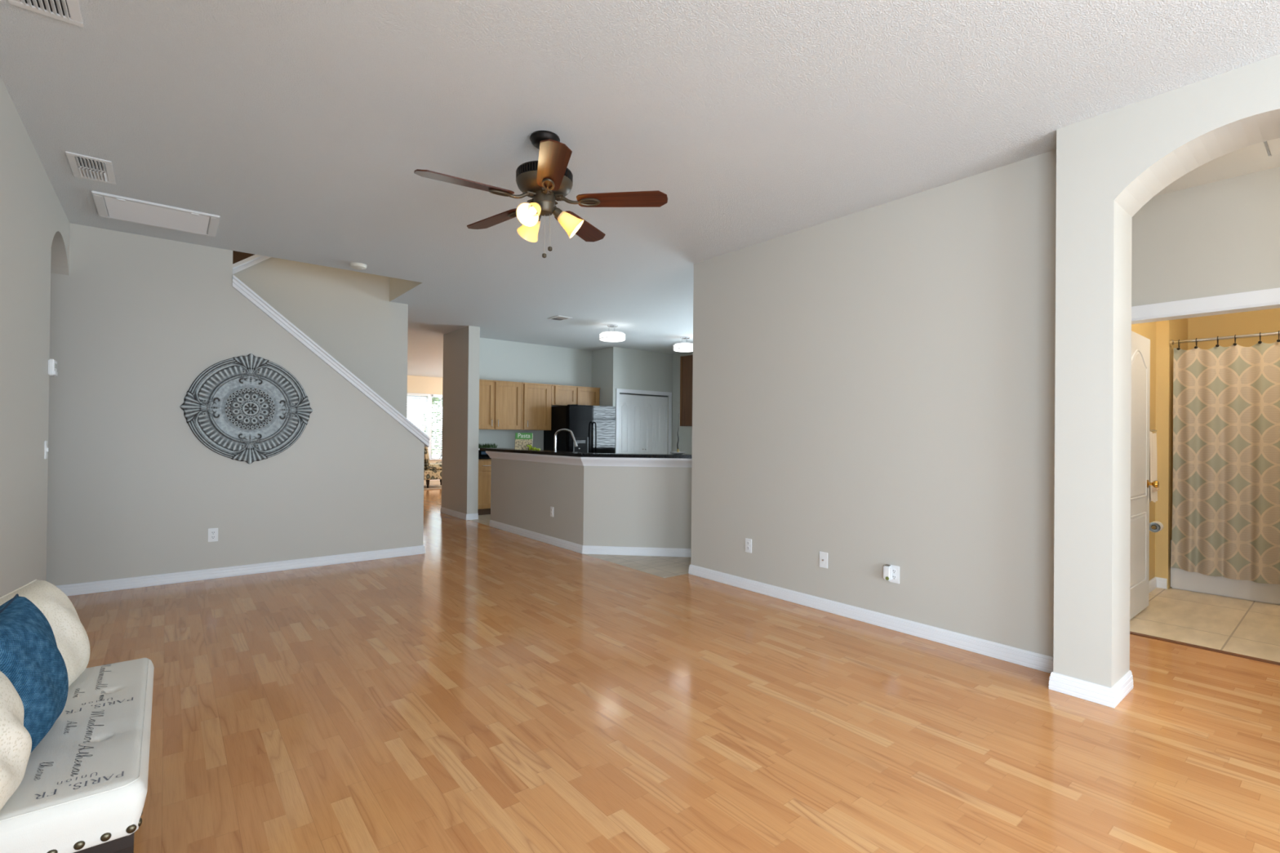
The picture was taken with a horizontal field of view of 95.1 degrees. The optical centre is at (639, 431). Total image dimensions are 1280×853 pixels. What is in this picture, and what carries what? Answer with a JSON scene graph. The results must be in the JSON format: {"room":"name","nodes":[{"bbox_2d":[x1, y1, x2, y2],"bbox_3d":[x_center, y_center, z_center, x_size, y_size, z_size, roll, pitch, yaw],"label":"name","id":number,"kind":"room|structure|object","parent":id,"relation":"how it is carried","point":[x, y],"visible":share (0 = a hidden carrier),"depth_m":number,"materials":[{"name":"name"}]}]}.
{"room":"living room","nodes":[
{"label":"living room","id":0,"kind":"room"},
{"bbox_2d":[0,75,69,597],"bbox_3d":[-2.352,-0.165,1.866,0.125,2.845,6.560,1,0,-39],"label":"wall","id":1,"kind":"structure","parent":0,"point":[34,224],"depth_m":3.10,"materials":[{"name":"grey paint"}]},
{"bbox_2d":[44,440,48,458],"bbox_3d":[-3.737,0.113,3.685,0.014,0.115,0.070,1,0,-39],"label":"light switch","id":2,"kind":"object","parent":1,"relation":"attached to","point":[46,449],"visible":1,"depth_m":3.67,"materials":[{"name":"white plastic"}]},
{"bbox_2d":[48,359,57,376],"bbox_3d":[-3.803,-0.414,3.791,0.032,0.105,0.130,1,0,-39],"label":"thermostat","id":3,"kind":"object","parent":1,"relation":"attached to","point":[52,364],"visible":1,"depth_m":3.74,"materials":[{"name":"white plastic"}]},
{"bbox_2d":[46,222,424,586],"bbox_3d":[-4.364,-0.171,4.531,5.305,2.845,0.115,1,0,-39],"label":"wall","id":4,"kind":"structure","parent":0,"point":[135,319],"depth_m":4.88,"materials":[{"name":"grey paint"}]},
{"bbox_2d":[208,528,217,542],"bbox_3d":[-3.663,0.885,5.020,0.070,0.115,0.009,1,0,-39],"label":"wall outlet","id":5,"kind":"object","parent":4,"relation":"attached to","point":[212,532],"visible":1,"depth_m":5.02,"materials":[{"name":"white plastic"}]},
{"bbox_2d":[56,545,425,595],"bbox_3d":[-3.820,1.215,4.964,3.916,0.087,0.131,1,0,-39],"label":"baseboard","id":6,"kind":"structure","parent":4,"relation":"attached to","point":[79,588],"depth_m":5.09,"materials":[{"name":"white wood"}]},
{"bbox_2d":[180,353,312,464],"bbox_3d":[-3.444,-0.204,5.174,0.980,0.980,0.041,1,0,-39],"label":"wall medallion","id":7,"kind":"object","parent":4,"relation":"attached to","point":[250,408],"visible":1,"depth_m":5.16,"materials":[{"name":"metal"}]},
{"bbox_2d":[232,274,430,447],"bbox_3d":[-2.931,-0.602,5.688,1.720,1.512,0.187,1,0,-39],"label":"cap","id":8,"kind":"object","parent":4,"relation":"attached to","point":[238,285],"visible":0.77,"depth_m":5.55,"materials":[{"name":"white wood"}]},
{"bbox_2d":[232,250,254,263],"bbox_3d":[-4.030,-2.186,6.359,2.880,3.100,0.025,1,0,-39],"label":"wall","id":9,"kind":"structure","parent":0,"point":[237,256],"depth_m":6.18,"materials":[{"name":"brown"}]},
{"bbox_2d":[233,257,408,417],"bbox_3d":[-4.014,-0.816,6.320,2.885,4.160,0.120,1,0,-39],"label":"wall","id":10,"kind":"structure","parent":0,"point":[350,315],"depth_m":6.76,"materials":[{"name":"grey paint"}]},
{"bbox_2d":[232,254,271,274],"bbox_3d":[-4.078,-1.847,6.253,2.640,2.000,0.160,1,0,-39],"label":"cap","id":11,"kind":"object","parent":10,"relation":"on","point":[250,261],"visible":0.2,"depth_m":6.14,"materials":[{"name":"white wood"}]},
{"bbox_2d":[389,276,422,302],"bbox_3d":[-3.686,-2.658,5.751,2.940,2.155,1.170,1,0,-39],"label":"wall","id":12,"kind":"structure","parent":0,"point":[397,286],"depth_m":6.76,"materials":[{"name":"grey paint"}]},
{"bbox_2d":[407,375,442,463],"bbox_3d":[-8.086,-0.153,14.777,12.400,2.845,0.150,1,0,-39],"label":"wall","id":13,"kind":"structure","parent":0,"point":[415,384],"depth_m":16.37,"materials":[{"name":"beige paint"}]},
{"bbox_2d":[406,392,442,458],"bbox_3d":[-5.979,-0.151,16.466,2.300,1.820,0.150,1,0,-39],"label":"window","id":14,"kind":"structure","parent":13,"relation":"in","point":[428,400],"depth_m":16.43,"materials":[{"name":"white"}]},
{"bbox_2d":[406,393,428,435],"bbox_3d":[-6.360,-0.142,16.023,1.090,1.820,0.051,1,0,-39],"label":"window blind","id":15,"kind":"object","parent":14,"relation":"attached to","point":[415,394],"visible":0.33,"depth_m":16.19,"materials":[{"name":"white plastic"}]},
{"bbox_2d":[431,394,442,459],"bbox_3d":[-5.439,-0.129,16.768,1.020,1.820,0.051,1,0,-39],"label":"window blind","id":16,"kind":"object","parent":14,"relation":"attached to","point":[433,395],"visible":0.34,"depth_m":16.54,"materials":[{"name":"white plastic"}]},
{"bbox_2d":[441,325,479,514],"bbox_3d":[-2.774,-0.132,9.009,0.170,2.845,1.020,1,0,-39],"label":"wall","id":17,"kind":"structure","parent":0,"point":[461,347],"depth_m":8.76,"materials":[{"name":"grey paint"}]},
{"bbox_2d":[440,506,478,519],"bbox_3d":[-2.788,1.246,8.990,0.186,0.087,1.036,1,0,-39],"label":"baseboard","id":18,"kind":"structure","parent":17,"relation":"attached to","point":[449,512],"depth_m":8.73,"materials":[{"name":"white wood"}]},
{"bbox_2d":[478,337,591,449],"bbox_3d":[-1.976,-0.118,10.233,2.610,2.845,0.120,1,0,-39],"label":"wall","id":19,"kind":"structure","parent":0,"point":[499,360],"depth_m":10.17,"materials":[{"name":"grey paint"}]},
{"bbox_2d":[479,379,522,430],"bbox_3d":[-2.445,-0.435,9.554,1.000,0.793,0.335,1,0,-39],"label":"upper cabinet","id":20,"kind":"object","parent":19,"relation":"attached to","point":[500,402],"visible":0.78,"depth_m":9.53,"materials":[{"name":"brown wood"}]},
{"bbox_2d":[520,382,552,430],"bbox_3d":[-1.830,-0.426,10.050,0.570,0.793,0.335,1,0,-39],"label":"upper cabinet","id":21,"kind":"object","parent":19,"relation":"attached to","point":[536,398],"visible":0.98,"depth_m":9.94,"materials":[{"name":"brown wood"}]},
{"bbox_2d":[551,384,599,406],"bbox_3d":[-1.218,-0.638,10.561,1.010,0.353,0.309,1,0,-39],"label":"upper cabinet","id":22,"kind":"object","parent":19,"relation":"attached to","point":[562,395],"visible":0.91,"depth_m":10.42,"materials":[{"name":"brown wood"}]},
{"bbox_2d":[490,457,691,548],"bbox_3d":[-0.515,0.800,6.715,3.939,1.000,0.933,0,0,30],"label":"wall","id":23,"kind":"structure","parent":0,"point":[620,506],"depth_m":6.21,"materials":[{"name":"grey paint"}]},
{"bbox_2d":[550,506,553,516],"bbox_3d":[-1.013,0.919,6.726,0.009,0.115,0.070,1,0,-39],"label":"wall outlet","id":24,"kind":"object","parent":23,"relation":"attached to","point":[551,508],"visible":1,"depth_m":6.73,"materials":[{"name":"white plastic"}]},
{"bbox_2d":[480,448,692,458],"bbox_3d":[-0.595,0.252,6.809,4.194,0.035,1.134,0,0,32],"label":"countertop","id":25,"kind":"structure","parent":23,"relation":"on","point":[501,450],"depth_m":6.24,"materials":[{"name":"black stone"}]},
{"bbox_2d":[514,432,533,449],"bbox_3d":[-1.461,0.122,7.358,0.219,0.218,0.058,1,0,2],"label":"cookbook","id":26,"kind":"object","parent":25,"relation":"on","point":[522,439],"visible":1,"depth_m":7.35,"materials":[{"name":"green paper"}]},
{"bbox_2d":[526,444,540,450],"bbox_3d":[-1.298,0.194,7.137,0.079,0.069,0.292,1,0,-39],"label":"grape bunch","id":27,"kind":"object","parent":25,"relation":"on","point":[530,446],"visible":0.99,"depth_m":7.15,"materials":[{"name":"green food"}]},
{"bbox_2d":[670,417,685,453],"bbox_3d":[0.410,0.020,6.285,0.198,0.440,0.132,1,0,-39],"label":"vase","id":28,"kind":"object","parent":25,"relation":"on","point":[677,451],"visible":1,"depth_m":6.28,"materials":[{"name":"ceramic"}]},
{"bbox_2d":[485,450,692,467],"bbox_3d":[-0.638,0.317,6.717,3.904,0.095,0.894,0,0,33],"label":"trim","id":29,"kind":"structure","parent":23,"relation":"attached to","point":[573,460],"depth_m":6.18,"materials":[{"name":"white wood"}]},
{"bbox_2d":[488,520,691,557],"bbox_3d":[-0.624,1.255,6.678,3.820,0.087,0.794,0,0,31],"label":"baseboard","id":30,"kind":"structure","parent":23,"relation":"attached to","point":[584,549],"depth_m":6.20,"materials":[{"name":"white wood"}]},
{"bbox_2d":[591,346,672,453],"bbox_3d":[-0.188,-0.096,11.234,1.430,2.845,0.810,1,0,-39],"label":"wall","id":31,"kind":"structure","parent":0,"point":[613,368],"depth_m":10.81,"materials":[{"name":"grey paint"}]},
{"bbox_2d":[618,392,667,453],"bbox_3d":[0.067,0.307,10.944,1.194,2.012,0.064,1,0,-39],"label":"door","id":32,"kind":"structure","parent":31,"relation":"in","point":[643,420],"depth_m":10.95,"materials":[{"name":"white paint"}]},
{"bbox_2d":[615,388,671,453],"bbox_3d":[0.084,0.278,10.923,1.340,2.100,0.018,1,0,-39],"label":"trim","id":33,"kind":"structure","parent":31,"relation":"attached to","point":[618,390],"depth_m":10.84,"materials":[{"name":"white wood"}]},
{"bbox_2d":[0,0,1279,377],"bbox_3d":[-1.658,-1.703,6.853,12.400,0.305,20.750,1,0,-39],"label":"ceiling","id":34,"kind":"structure","parent":0,"point":[306,126],"depth_m":2.89,"materials":[{"name":"white paint"}]},
{"bbox_2d":[8,0,84,27],"bbox_3d":[-2.129,-1.578,2.072,0.200,0.013,0.385,1,0,-39],"label":"ceiling vent","id":35,"kind":"object","parent":34,"relation":"in","point":[67,11],"visible":1,"depth_m":2.18,"materials":[{"name":"white plastic"}]},
{"bbox_2d":[65,151,115,185],"bbox_3d":[-3.304,-1.582,3.530,0.195,0.013,0.410,1,0,-39],"label":"ceiling vent","id":36,"kind":"object","parent":34,"relation":"in","point":[87,167],"visible":1,"depth_m":3.51,"materials":[{"name":"white plastic"}]},
{"bbox_2d":[91,191,220,237],"bbox_3d":[-3.521,-1.576,4.287,0.690,0.020,0.570,1,0,-39],"label":"attic panel","id":37,"kind":"object","parent":34,"relation":"in","point":[119,207],"visible":1,"depth_m":4.25,"materials":[{"name":"white plastic"}]},
{"bbox_2d":[349,262,367,270],"bbox_3d":[-2.650,-1.553,5.505,0.152,0.038,0.152,1,0,-39],"label":"smoke detector","id":38,"kind":"object","parent":34,"relation":"attached to","point":[359,266],"visible":1,"depth_m":5.46,"materials":[{"name":"beige plastic"}]},
{"bbox_2d":[413,130,667,257],"bbox_3d":[-0.547,-1.245,3.105,1.237,0.639,1.251,1,0,-39],"label":"ceiling fan","id":39,"kind":"object","parent":34,"relation":"hanging from","point":[547,180],"visible":1,"depth_m":3.04,"materials":[{"name":"brown wood"}]},
{"bbox_2d":[547,315,572,320],"bbox_3d":[-1.089,-1.538,7.943,0.220,0.013,0.290,1,0,-39],"label":"ceiling vent","id":40,"kind":"object","parent":34,"relation":"in","point":[558,317],"visible":1,"depth_m":7.92,"materials":[{"name":"white plastic"}]},
{"bbox_2d":[599,324,625,342],"bbox_3d":[-0.396,-1.425,8.420,0.374,0.220,0.374,1,0,-39],"label":"flush light","id":41,"kind":"object","parent":34,"relation":"attached to","point":[609,332],"visible":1,"depth_m":8.39,"materials":[{"name":"white glass"}]},
{"bbox_2d":[673,336,693,351],"bbox_3d":[0.724,-1.409,9.389,0.374,0.220,0.374,1,0,-39],"label":"flush light","id":42,"kind":"object","parent":34,"relation":"attached to","point":[682,346],"visible":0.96,"depth_m":9.35,"materials":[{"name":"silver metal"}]},
{"bbox_2d":[1266,137,1279,155],"bbox_3d":[3.652,-1.522,2.769,0.288,0.008,0.922,1,0,-39],"label":"attic panel","id":43,"kind":"object","parent":34,"relation":"attached to","point":[1273,144],"visible":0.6,"depth_m":3.11,"materials":[{"name":"white"}]},
{"bbox_2d":[66,479,1279,852],"bbox_3d":[-1.687,1.340,6.837,12.400,0.100,20.750,1,0,-39],"label":"floor","id":44,"kind":"structure","parent":0,"point":[488,689],"depth_m":2.60,"materials":[{"name":"laminate"}]},
{"bbox_2d":[0,657,154,852],"bbox_3d":[-1.663,1.031,1.558,0.551,0.463,0.986,1,0,-39],"label":"upholstered bench","id":45,"kind":"object","parent":44,"relation":"on","point":[83,788],"visible":0.86,"depth_m":1.38,"materials":[{"name":"white fabric"}]},
{"bbox_2d":[0,671,31,810],"bbox_3d":[-1.370,0.661,1.177,0.183,0.287,0.304,1,0,-27],"label":"throw pillow","id":46,"kind":"object","parent":45,"relation":"on","point":[15,741],"visible":1,"depth_m":1.22,"materials":[{"name":"beige fabric"}]},
{"bbox_2d":[0,593,68,753],"bbox_3d":[-1.572,0.623,1.456,0.196,0.359,0.362,1,0,-30],"label":"throw pillow","id":47,"kind":"object","parent":45,"relation":"on","point":[31,659],"visible":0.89,"depth_m":1.43,"materials":[{"name":"blue fabric"}]},
{"bbox_2d":[0,579,90,686],"bbox_3d":[-1.817,0.638,1.741,0.230,0.327,0.387,1,0,-29],"label":"throw pillow","id":48,"kind":"object","parent":45,"relation":"on","point":[72,640],"visible":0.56,"depth_m":1.76,"materials":[{"name":"beige fabric"}]},
{"bbox_2d":[423,480,441,490],"bbox_3d":[-4.911,1.293,14.325,2.600,0.010,2.350,1,0,-39],"label":"area rug","id":49,"kind":"object","parent":44,"relation":"on","point":[433,485],"visible":0.03,"depth_m":13.87,"materials":[{"name":"beige carpet"}]},
{"bbox_2d":[423,447,441,488],"bbox_3d":[-4.854,0.756,13.720,0.764,1.056,0.660,1,0,-39],"label":"slipper chair","id":50,"kind":"object","parent":49,"relation":"on","point":[431,471],"visible":0.43,"depth_m":13.38,"materials":[{"name":"fabric"}]},
{"bbox_2d":[423,462,441,470],"bbox_3d":[-4.815,0.827,13.752,0.660,0.145,0.640,1,0,-39],"label":"seat cushion","id":51,"kind":"object","parent":50,"relation":"on","point":[427,466],"depth_m":13.44,"materials":[{"name":"fabric"}]},
{"bbox_2d":[477,458,491,515],"bbox_3d":[-2.147,0.865,9.608,1.560,0.870,0.620,1,0,-39],"label":"base cabinet","id":52,"kind":"object","parent":44,"relation":"on","point":[484,465],"visible":0.08,"depth_m":9.06,"materials":[{"name":"brown wood"}]},
{"bbox_2d":[478,456,491,459],"bbox_3d":[-2.139,0.408,9.610,1.565,0.040,0.635,1,0,-39],"label":"countertop","id":53,"kind":"structure","parent":52,"relation":"on","point":[479,457],"depth_m":9.00,"materials":[{"name":"black stone"}]},
{"bbox_2d":[478,449,488,456],"bbox_3d":[-2.494,0.334,9.252,0.440,0.098,0.316,1,0,-39],"label":"bread box","id":54,"kind":"object","parent":53,"relation":"on","point":[481,453],"visible":0.1,"depth_m":9.10,"materials":[{"name":"black"}]},
{"bbox_2d":[478,442,497,449],"bbox_3d":[-2.477,0.228,9.278,0.437,0.113,0.195,1,0,-39],"label":"grass planter","id":55,"kind":"object","parent":54,"relation":"on","point":[491,446],"visible":0.57,"depth_m":9.29,"materials":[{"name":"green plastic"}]},
{"bbox_2d":[543,404,615,453],"bbox_3d":[-1.051,0.429,10.316,0.975,1.770,0.896,1,0,-39],"label":"refrigerator","id":56,"kind":"object","parent":44,"relation":"on","point":[593,428],"visible":0.57,"depth_m":9.99,"materials":[{"name":"black metal"}]},
{"bbox_2d":[1129,631,1279,665],"bbox_3d":[3.602,1.319,3.365,0.050,0.006,1.300,1,0,-39],"label":"trim","id":57,"kind":"structure","parent":44,"relation":"on","point":[1131,633],"depth_m":3.55,"materials":[{"name":"brown"}]},
{"bbox_2d":[1170,539,1279,604],"bbox_3d":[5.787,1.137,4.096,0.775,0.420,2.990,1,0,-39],"label":"bathtub","id":58,"kind":"object","parent":44,"relation":"on","point":[1180,579],"visible":0.31,"depth_m":4.75,"materials":[{"name":"white ceramic"}]},
{"bbox_3d":[-1.053,0.864,7.444,0.580,0.870,2.100,1,0,-39],"label":"cabinet","id":59,"kind":"object","parent":44,"relation":"on","visible":0},
{"bbox_3d":[-1.033,0.407,7.459,0.620,0.040,2.100,1,0,-39],"label":"countertop","id":60,"kind":"structure","parent":59,"relation":"on","visible":0},
{"bbox_2d":[554,428,577,450],"bbox_3d":[-0.978,0.173,7.474,0.399,0.428,0.074,0,0,24],"label":"faucet","id":61,"kind":"object","parent":60,"relation":"on","point":[562,429],"visible":0.85,"depth_m":7.47,"materials":[{"name":"silver metal"}]},
{"bbox_2d":[653,351,693,454],"bbox_3d":[1.888,-0.083,9.899,0.120,2.845,5.498,1,0,-39],"label":"wall","id":62,"kind":"structure","parent":0,"point":[685,433],"depth_m":11.24,"materials":[{"name":"grey paint"}]},
{"bbox_2d":[680,355,693,426],"bbox_3d":[1.131,-0.733,10.428,0.397,1.265,0.800,1,0,-39],"label":"upper cabinet","id":63,"kind":"object","parent":62,"relation":"attached to","point":[686,362],"visible":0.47,"depth_m":10.48,"materials":[{"name":"brown wood"}]},
{"bbox_2d":[690,149,1056,657],"bbox_3d":[2.944,-0.095,5.503,4.005,2.845,2.887,1,0,-39],"label":"wall","id":64,"kind":"structure","parent":0,"point":[873,388],"depth_m":3.87,"materials":[{"name":"grey paint"}]},
{"bbox_2d":[745,537,751,553],"bbox_3d":[0.894,0.939,4.827,0.009,0.115,0.070,1,0,-39],"label":"wall outlet","id":65,"kind":"object","parent":64,"relation":"attached to","point":[748,541],"visible":1,"depth_m":4.82,"materials":[{"name":"white plastic"}]},
{"bbox_2d":[819,551,827,568],"bbox_3d":[1.337,0.936,4.272,0.018,0.115,0.070,1,0,-39],"label":"cable plate","id":66,"kind":"object","parent":64,"relation":"attached to","point":[823,556],"visible":1,"depth_m":4.27,"materials":[{"name":"white plastic"}]},
{"bbox_2d":[688,564,1053,673],"bbox_3d":[1.406,1.262,4.276,0.131,0.087,2.898,1,0,-39],"label":"baseboard","id":67,"kind":"structure","parent":64,"relation":"attached to","point":[1041,662],"depth_m":3.85,"materials":[{"name":"white wood"}]},
{"bbox_2d":[889,564,899,583],"bbox_3d":[1.678,0.939,3.858,0.009,0.115,0.070,1,0,-39],"label":"wall outlet","id":68,"kind":"object","parent":64,"relation":"attached to","point":[895,569],"visible":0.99,"depth_m":3.85,"materials":[{"name":"white plastic"}]},
{"bbox_2d":[883,564,892,581],"bbox_3d":[1.637,0.930,3.865,0.046,0.100,0.052,1,0,-39],"label":"air freshener","id":69,"kind":"object","parent":68,"relation":"attached to","point":[887,569],"visible":1,"depth_m":3.85,"materials":[{"name":"white plastic"}]},
{"bbox_2d":[1053,53,1279,688],"bbox_3d":[3.793,-0.110,1.160,0.345,2.845,4.936,1,0,-39],"label":"wall","id":70,"kind":"structure","parent":0,"point":[1109,165],"depth_m":2.85,"materials":[{"name":"grey paint"}]},
{"bbox_2d":[1048,670,1133,708],"bbox_3d":[2.295,1.263,2.976,0.361,0.087,0.266,1,0,-39],"label":"baseboard","id":71,"kind":"structure","parent":70,"relation":"attached to","point":[1112,697],"depth_m":2.86,"materials":[{"name":"white wood"}]},
{"bbox_2d":[1131,307,1279,589],"bbox_3d":[5.193,-0.084,3.639,2.550,2.845,3.370,1,0,-39],"label":"wall","id":72,"kind":"structure","parent":0,"point":[1159,334],"depth_m":5.04,"materials":[{"name":"yellow paint"}]},
{"bbox_2d":[1149,429,1159,502],"bbox_3d":[4.106,0.273,4.715,0.356,0.583,0.087,1,0,-39],"label":"hand towel","id":73,"kind":"object","parent":72,"relation":"hanging from","point":[1153,437],"visible":0.71,"depth_m":4.68,"materials":[{"name":"beige fabric"}]},
{"bbox_2d":[1149,520,1163,532],"bbox_3d":[4.238,0.781,4.818,0.126,0.084,0.096,1,0,-39],"label":"toilet paper roll","id":74,"kind":"object","parent":72,"relation":"attached to","point":[1154,526],"visible":0.95,"depth_m":4.80,"materials":[{"name":"white paper"}]},
{"bbox_2d":[1148,577,1167,592],"bbox_3d":[3.852,1.286,4.519,1.580,0.087,0.080,1,0,-39],"label":"baseboard","id":75,"kind":"structure","parent":72,"relation":"attached to","point":[1156,582],"depth_m":4.99,"materials":[{"name":"white wood"}]},
{"bbox_2d":[1168,331,1279,345],"bbox_3d":[5.466,-0.757,3.829,0.048,0.048,3.000,1,0,-39],"label":"shower rod","id":76,"kind":"object","parent":72,"relation":"attached to","point":[1171,342],"visible":1,"depth_m":4.73,"materials":[{"name":"silver metal"}]},
{"bbox_2d":[1170,330,1279,584],"bbox_3d":[4.942,0.198,4.437,0.080,1.956,1.370,1,0,-39],"label":"shower curtain","id":77,"kind":"object","parent":76,"relation":"hanging from","point":[1226,497],"visible":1,"depth_m":4.71,"materials":[{"name":"beige and sage green patterned fabric"}]},
{"bbox_2d":[1131,166,1279,306],"bbox_3d":[4.083,-0.098,2.889,0.120,2.845,3.360,1,0,-39],"label":"wall","id":78,"kind":"structure","parent":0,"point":[1220,237],"depth_m":3.57,"materials":[{"name":"grey paint"}]},
{"bbox_2d":[1131,287,1279,324],"bbox_3d":[3.499,0.251,3.601,0.150,2.143,0.970,1,0,-39],"label":"trim","id":79,"kind":"structure","parent":78,"relation":"attached to","point":[1268,299],"depth_m":3.56,"materials":[{"name":"white wood"}]},
{"bbox_2d":[1129,330,1159,619],"bbox_3d":[3.583,0.304,4.189,0.745,2.015,0.101,1,0,-39],"label":"door","id":80,"kind":"structure","parent":79,"relation":"attached to","point":[1140,345],"depth_m":4.22,"materials":[{"name":"white paint"}]},
{"label":"outside","id":81,"kind":"structure","parent":0,"visible":0},
{"bbox_2d":[431,448,439,455],"bbox_3d":[-20.223,1.573,32.943,50.000,0.050,43.340,1,0,-39],"label":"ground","id":82,"kind":"structure","parent":81,"point":[436,451],"depth_m":46.65,"materials":[{"name":"white"}]},
{"bbox_2d":[421,397,442,455],"bbox_3d":[-6.969,0.055,20.716,1.555,3.113,1.538,1,0,-39],"label":"shrub","id":83,"kind":"object","parent":82,"relation":"on","point":[433,398],"visible":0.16,"depth_m":20.37,"materials":[{"name":"green plant"}]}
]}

